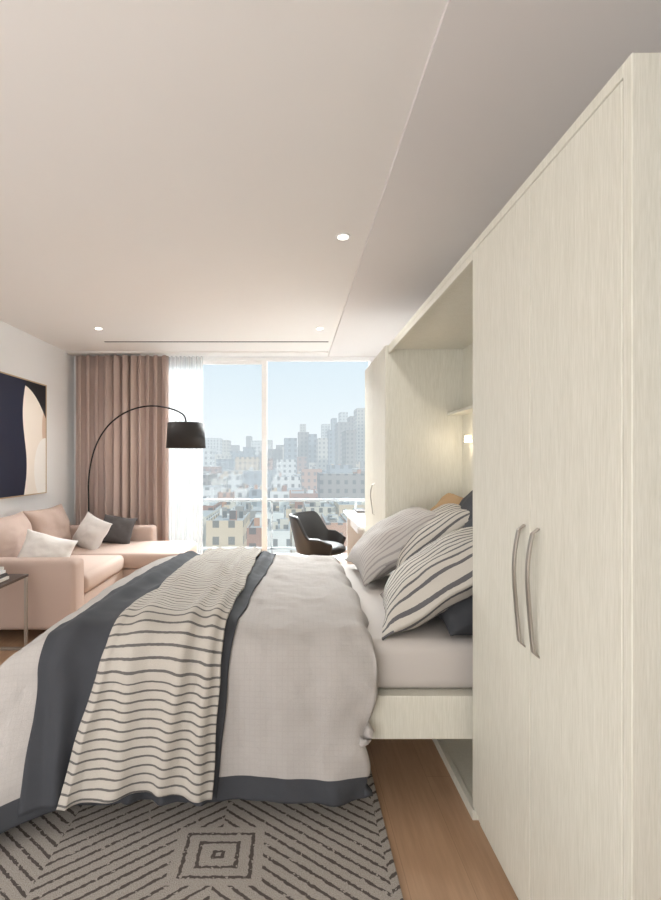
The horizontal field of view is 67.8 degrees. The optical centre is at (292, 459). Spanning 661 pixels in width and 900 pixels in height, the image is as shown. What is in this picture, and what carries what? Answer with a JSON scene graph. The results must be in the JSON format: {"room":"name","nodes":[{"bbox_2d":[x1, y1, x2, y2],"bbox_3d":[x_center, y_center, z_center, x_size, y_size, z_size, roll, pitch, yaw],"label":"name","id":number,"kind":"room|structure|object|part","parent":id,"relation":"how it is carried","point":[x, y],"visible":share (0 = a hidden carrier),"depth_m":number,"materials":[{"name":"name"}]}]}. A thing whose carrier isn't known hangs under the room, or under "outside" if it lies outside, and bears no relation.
{"room":"studio apartment","nodes":[
{"label":"studio apartment","id":0,"kind":"room"},
{"bbox_2d":[0,320,73,524],"bbox_3d":[-2.920,0.005,2.560,0.100,2.750,7.720,0,0,0],"label":"wall","id":1,"kind":"structure","parent":0,"point":[24,355],"depth_m":5.80,"materials":[{"name":"paint"}]},
{"bbox_2d":[0,371,46,498],"bbox_3d":[-2.853,-0.240,5.170,0.035,1.240,0.940,0,0,0],"label":"framed artwork","id":2,"kind":"object","parent":1,"relation":"attached to","point":[23,402],"visible":1,"depth_m":5.14,"materials":[{"name":"brown wood"}]},
{"bbox_3d":[-2.853,-0.854,5.170,0.035,0.012,0.940,0,0,0],"label":"frame","id":3,"kind":"part","parent":2,"relation":"part of","materials":[{"name":"brown wood"}]},
{"bbox_3d":[-2.853,0.374,5.170,0.035,0.012,0.940,0,0,0],"label":"frame","id":4,"kind":"part","parent":2,"relation":"part of","materials":[{"name":"brown wood"}]},
{"bbox_3d":[-2.853,-0.240,5.634,0.035,1.216,0.012,0,0,0],"label":"frame","id":5,"kind":"part","parent":2,"relation":"part of","materials":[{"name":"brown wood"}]},
{"bbox_2d":[66,351,327,355],"bbox_3d":[-1.210,-1.361,6.265,3.300,0.021,0.190,0,0,0],"label":"trim","id":6,"kind":"structure","parent":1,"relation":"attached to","point":[73,353],"depth_m":6.21,"materials":[{"name":"paint"}]},
{"bbox_2d":[74,356,75,524],"bbox_3d":[-2.325,0.005,6.480,1.090,2.750,0.120,0,0,0],"label":"wall","id":7,"kind":"structure","parent":0,"point":[74,356],"depth_m":6.42,"materials":[{"name":"paint"}]},
{"bbox_2d":[76,355,168,540],"bbox_3d":[-2.182,0.020,6.250,1.183,2.700,0.138,0,0,0],"label":"curtain","id":8,"kind":"object","parent":7,"relation":"hanging from","point":[129,478],"visible":0.74,"depth_m":6.24,"materials":[{"name":"fabric"}]},
{"bbox_2d":[203,357,373,550],"bbox_3d":[-0.360,-0.021,6.455,2.840,2.661,0.070,0,0,0],"label":"window","id":9,"kind":"structure","parent":7,"relation":"in","point":[206,360],"depth_m":6.42,"materials":[{"name":"white paint"}]},
{"bbox_3d":[-1.065,-1.280,6.460,1.310,0.040,0.040,0,0,0],"label":"sash","id":10,"kind":"part","parent":9,"relation":"part of","materials":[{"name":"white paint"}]},
{"bbox_3d":[-0.375,0.005,6.455,0.070,2.610,0.070,0,0,0],"label":"mullion","id":11,"kind":"part","parent":9,"relation":"part of","materials":[{"name":"white metal"}]},
{"bbox_3d":[-0.360,-1.325,6.455,2.840,0.051,0.070,0,0,0],"label":"frame","id":12,"kind":"part","parent":9,"relation":"part of","materials":[{"name":"white paint"}]},
{"bbox_2d":[338,559,346,563],"bbox_3d":[-0.360,1.345,6.455,2.840,0.070,0.070,0,0,0],"label":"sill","id":13,"kind":"structure","parent":7,"relation":"attached to","point":[342,561],"depth_m":6.42,"materials":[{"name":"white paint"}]},
{"bbox_2d":[169,356,202,553],"bbox_3d":[-1.380,0.020,6.300,0.440,2.700,0.080,0,0,0],"label":"sheer curtain","id":14,"kind":"object","parent":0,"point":[185,373],"visible":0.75,"depth_m":6.30,"materials":[{"name":"white fabric"}]},
{"bbox_2d":[0,0,446,356],"bbox_3d":[-1.255,-1.520,2.585,3.430,0.300,7.970,0,0,0],"label":"ceiling","id":15,"kind":"structure","parent":0,"point":[171,170],"depth_m":2.21,"materials":[{"name":"paint"}]},
{"bbox_2d":[104,341,328,342],"bbox_3d":[-0.885,-1.367,5.680,2.610,0.007,0.040,0,0,0],"label":"ceiling vent","id":16,"kind":"object","parent":15,"relation":"in","point":[104,341],"visible":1,"depth_m":5.69,"materials":[{"name":"grey metal"}]},
{"bbox_2d":[336,233,349,239],"bbox_3d":[0.306,-1.367,3.000,0.090,0.010,0.090,0,0,0],"label":"recessed light","id":17,"kind":"object","parent":15,"relation":"in","point":[341,236],"visible":1,"depth_m":2.99,"materials":[{"name":"white paint"}]},
{"bbox_2d":[328,0,660,356],"bbox_3d":[0.930,-1.511,2.585,0.940,0.318,7.970,0,0,0],"label":"ceiling soffit","id":18,"kind":"structure","parent":15,"relation":"attached to","point":[502,82],"depth_m":1.98,"materials":[{"name":"white paint"}]},
{"bbox_2d":[0,630,517,899],"bbox_3d":[-0.785,1.440,2.560,4.370,0.120,7.920,0,0,0],"label":"floor","id":19,"kind":"structure","parent":0,"point":[439,852],"depth_m":1.84,"materials":[{"name":"brown wood"}]},
{"bbox_2d":[0,574,28,649],"bbox_3d":[-2.190,1.105,3.365,0.520,0.550,0.430,0,0,0],"label":"side table","id":20,"kind":"object","parent":19,"relation":"on","point":[13,578],"visible":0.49,"depth_m":3.55,"materials":[{"name":"brown wood"}]},
{"bbox_2d":[0,567,8,582],"bbox_3d":[-2.160,0.787,3.310,0.360,0.086,0.220,0,0,0],"label":"book stack","id":21,"kind":"object","parent":20,"relation":"on","point":[3,575],"visible":1,"depth_m":3.38,"materials":[{"name":"paper"}]},
{"bbox_2d":[0,576,8,582],"bbox_3d":[-2.160,0.820,3.310,0.360,0.020,0.220,0,0,0],"label":"book","id":22,"kind":"object","parent":21,"relation":"on","point":[2,578],"depth_m":3.36,"materials":[{"name":"paper"}]},
{"bbox_3d":[-1.940,1.105,3.560,0.020,0.510,0.020,0,0,0],"label":"leg","id":23,"kind":"part","parent":20,"relation":"part of","materials":[{"name":"metal"}]},
{"bbox_2d":[0,504,197,629],"bbox_3d":[-1.960,0.931,4.790,1.720,0.898,2.140,0,0,0],"label":"sectional sofa","id":24,"kind":"object","parent":19,"relation":"on","point":[58,587],"visible":0.67,"depth_m":4.08,"materials":[{"name":"fabric"}]},
{"bbox_2d":[0,511,31,556],"bbox_3d":[-2.493,0.715,4.290,0.291,0.463,0.740,0,0,0],"label":"cushion","id":25,"kind":"object","parent":24,"relation":"on","point":[13,528],"depth_m":4.19,"materials":[{"name":"fabric"}]},
{"bbox_3d":[-2.240,1.035,3.820,1.160,0.530,0.200,0,0,0],"label":"arm","id":26,"kind":"part","parent":24,"relation":"part of","materials":[{"name":"fabric"}]},
{"bbox_2d":[23,504,70,539],"bbox_3d":[-2.499,0.715,5.030,0.274,0.466,0.720,0,0,0],"label":"cushion","id":27,"kind":"object","parent":24,"relation":"on","point":[54,521],"depth_m":4.90,"materials":[{"name":"fabric"}]},
{"bbox_2d":[17,529,77,556],"bbox_3d":[-2.103,0.790,4.174,0.487,0.395,0.230,0,0,-18],"label":"throw cushion","id":28,"kind":"object","parent":24,"relation":"on","point":[36,544],"visible":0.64,"depth_m":4.14,"materials":[{"name":"white fabric"}]},
{"bbox_2d":[72,512,111,549],"bbox_3d":[-2.158,0.780,5.224,0.510,0.435,0.228,0,0,34],"label":"throw cushion","id":29,"kind":"object","parent":24,"relation":"on","point":[92,530],"visible":0.91,"depth_m":5.14,"materials":[{"name":"beige fabric"}]},
{"bbox_2d":[70,555,123,592],"bbox_3d":[-2.135,1.002,4.372,0.970,0.155,0.895,0,0,0],"label":"seat cushion","id":30,"kind":"object","parent":24,"relation":"on","point":[99,570],"depth_m":4.38,"materials":[{"name":"fabric"}]},
{"bbox_3d":[-2.220,1.035,5.760,1.200,0.530,0.200,0,0,0],"label":"arm","id":31,"kind":"part","parent":24,"relation":"part of","materials":[{"name":"fabric"}]},
{"bbox_2d":[102,514,137,543],"bbox_3d":[-1.979,0.792,5.507,0.445,0.348,0.220,0,0,0],"label":"throw cushion","id":32,"kind":"object","parent":24,"relation":"on","point":[120,531],"visible":0.77,"depth_m":5.44,"materials":[{"name":"grey fabric"}]},
{"bbox_2d":[71,541,196,567],"bbox_3d":[-1.860,1.002,5.242,1.520,0.155,0.825,0,0,0],"label":"cushion","id":33,"kind":"object","parent":24,"relation":"on","point":[136,554],"depth_m":5.01,"materials":[{"name":"fabric"}]},
{"bbox_2d":[88,405,205,511],"bbox_3d":[-1.808,0.377,5.618,1.811,2.006,0.424,0,0,23],"label":"arc floor lamp","id":34,"kind":"object","parent":19,"relation":"on","point":[185,434],"visible":0.92,"depth_m":5.19,"materials":[{"name":"black metal"}]},
{"bbox_3d":[-1.168,-0.267,5.350,0.424,0.273,0.424,0,0,0],"label":"lamp shade","id":35,"kind":"part","parent":34,"relation":"part of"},
{"bbox_2d":[0,771,403,899],"bbox_3d":[-0.777,1.374,1.750,2.245,0.012,2.000,0,0,0],"label":"area rug","id":36,"kind":"object","parent":19,"relation":"on","point":[234,849],"visible":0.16,"depth_m":1.70,"materials":[{"name":"grey carpet"}]},
{"bbox_2d":[0,490,472,833],"bbox_3d":[-0.080,0.774,2.566,2.591,1.231,2.065,0,0,0],"label":"bed","id":37,"kind":"object","parent":19,"relation":"on","point":[219,674],"visible":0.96,"depth_m":1.87,"materials":[{"name":"white fabric"}]},
{"bbox_2d":[0,554,377,833],"bbox_3d":[-0.519,1.014,2.537,1.717,0.751,2.020,0,0,0],"label":"duvet","id":38,"kind":"object","parent":37,"relation":"on","point":[273,697],"depth_m":1.85,"materials":[{"name":"fabric"}]},
{"bbox_3d":[0.145,0.825,2.700,2.130,0.200,1.500,0,0,0],"label":"mattress","id":39,"kind":"part","parent":37,"relation":"part of","materials":[{"name":"fabric"}]},
{"bbox_2d":[439,596,472,635],"bbox_3d":[0.894,0.595,2.220,0.555,0.296,0.580,0,0,0],"label":"pillow","id":40,"kind":"object","parent":37,"relation":"on","point":[455,612],"depth_m":1.99,"materials":[{"name":"fabric"}]},
{"bbox_2d":[289,511,345,555],"bbox_3d":[0.274,0.981,5.285,0.644,0.798,0.742,0,0,0],"label":"swivel armchair","id":41,"kind":"object","parent":19,"relation":"on","point":[311,536],"visible":0.7,"depth_m":5.17,"materials":[{"name":"black leather"}]},
{"bbox_3d":[0.310,0.950,5.280,0.520,0.120,0.520,0,0,0],"label":"seat","id":42,"kind":"part","parent":41,"relation":"part of","materials":[{"name":"black leather"}]},
{"bbox_2d":[343,510,364,563],"bbox_3d":[0.950,1.000,5.305,0.660,0.760,1.490,0,0,0],"label":"desk","id":43,"kind":"object","parent":19,"relation":"on","point":[355,523],"visible":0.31,"depth_m":5.96,"materials":[{"name":"white paint"}]},
{"bbox_3d":[0.970,1.015,5.995,0.620,0.730,0.030,0,0,0],"label":"panel","id":44,"kind":"part","parent":43,"relation":"part of","materials":[{"name":"white paint"}]},
{"bbox_3d":[0.980,0.725,5.635,0.560,0.150,0.670,0,0,0],"label":"drawer","id":45,"kind":"part","parent":43,"relation":"part of","materials":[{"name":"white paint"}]},
{"bbox_2d":[352,509,364,514],"bbox_3d":[0.810,0.598,5.650,0.220,0.045,0.300,0,0,0],"label":"stack","id":46,"kind":"object","parent":43,"relation":"on","point":[355,511],"visible":0.56,"depth_m":5.52,"materials":[{"name":"paper"}]},
{"bbox_2d":[365,53,660,899],"bbox_3d":[0.954,0.276,2.762,0.652,2.207,3.537,0,0,0],"label":"tall cabinet","id":47,"kind":"object","parent":19,"relation":"on","point":[541,344],"depth_m":1.26,"materials":[{"name":"beige wood"}]},
{"bbox_2d":[464,435,472,441],"bbox_3d":[1.186,-0.142,3.300,0.064,0.045,0.052,0,0,0],"label":"light","id":48,"kind":"object","parent":47,"relation":"attached to","point":[468,438],"visible":0.81,"depth_m":3.28,"materials":[{"name":"metal"}]},
{"label":"outside","id":49,"kind":"structure","parent":0,"visible":0},
{"label":"ground","id":50,"kind":"structure","parent":49,"visible":0},
{"bbox_2d":[203,408,364,552],"bbox_3d":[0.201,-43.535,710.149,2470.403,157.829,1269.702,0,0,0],"label":"city skyline","id":51,"kind":"object","parent":50,"relation":"on","point":[332,465],"visible":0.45,"depth_m":319.98},
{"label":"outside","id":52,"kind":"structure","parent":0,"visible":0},
{"bbox_2d":[203,499,364,558],"bbox_3d":[-0.335,1.080,6.955,5.070,1.000,0.810,0,0,0],"label":"railing","id":53,"kind":"object","parent":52,"point":[343,555],"visible":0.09,"depth_m":7.28,"materials":[{"name":"metal"}]},
{"bbox_3d":[-0.315,1.010,7.310,0.030,0.780,0.040,0,0,0],"label":"post","id":54,"kind":"part","parent":53,"relation":"part of","materials":[{"name":"metal"}]},
{"bbox_3d":[-0.335,1.320,7.310,5.070,0.040,0.040,0,0,0],"label":"rail","id":55,"kind":"part","parent":53,"relation":"part of","materials":[{"name":"metal"}]},
{"bbox_3d":[-0.335,0.600,7.310,5.070,0.040,0.060,0,0,0],"label":"rail","id":56,"kind":"part","parent":53,"relation":"part of","materials":[{"name":"metal"}]}
]}

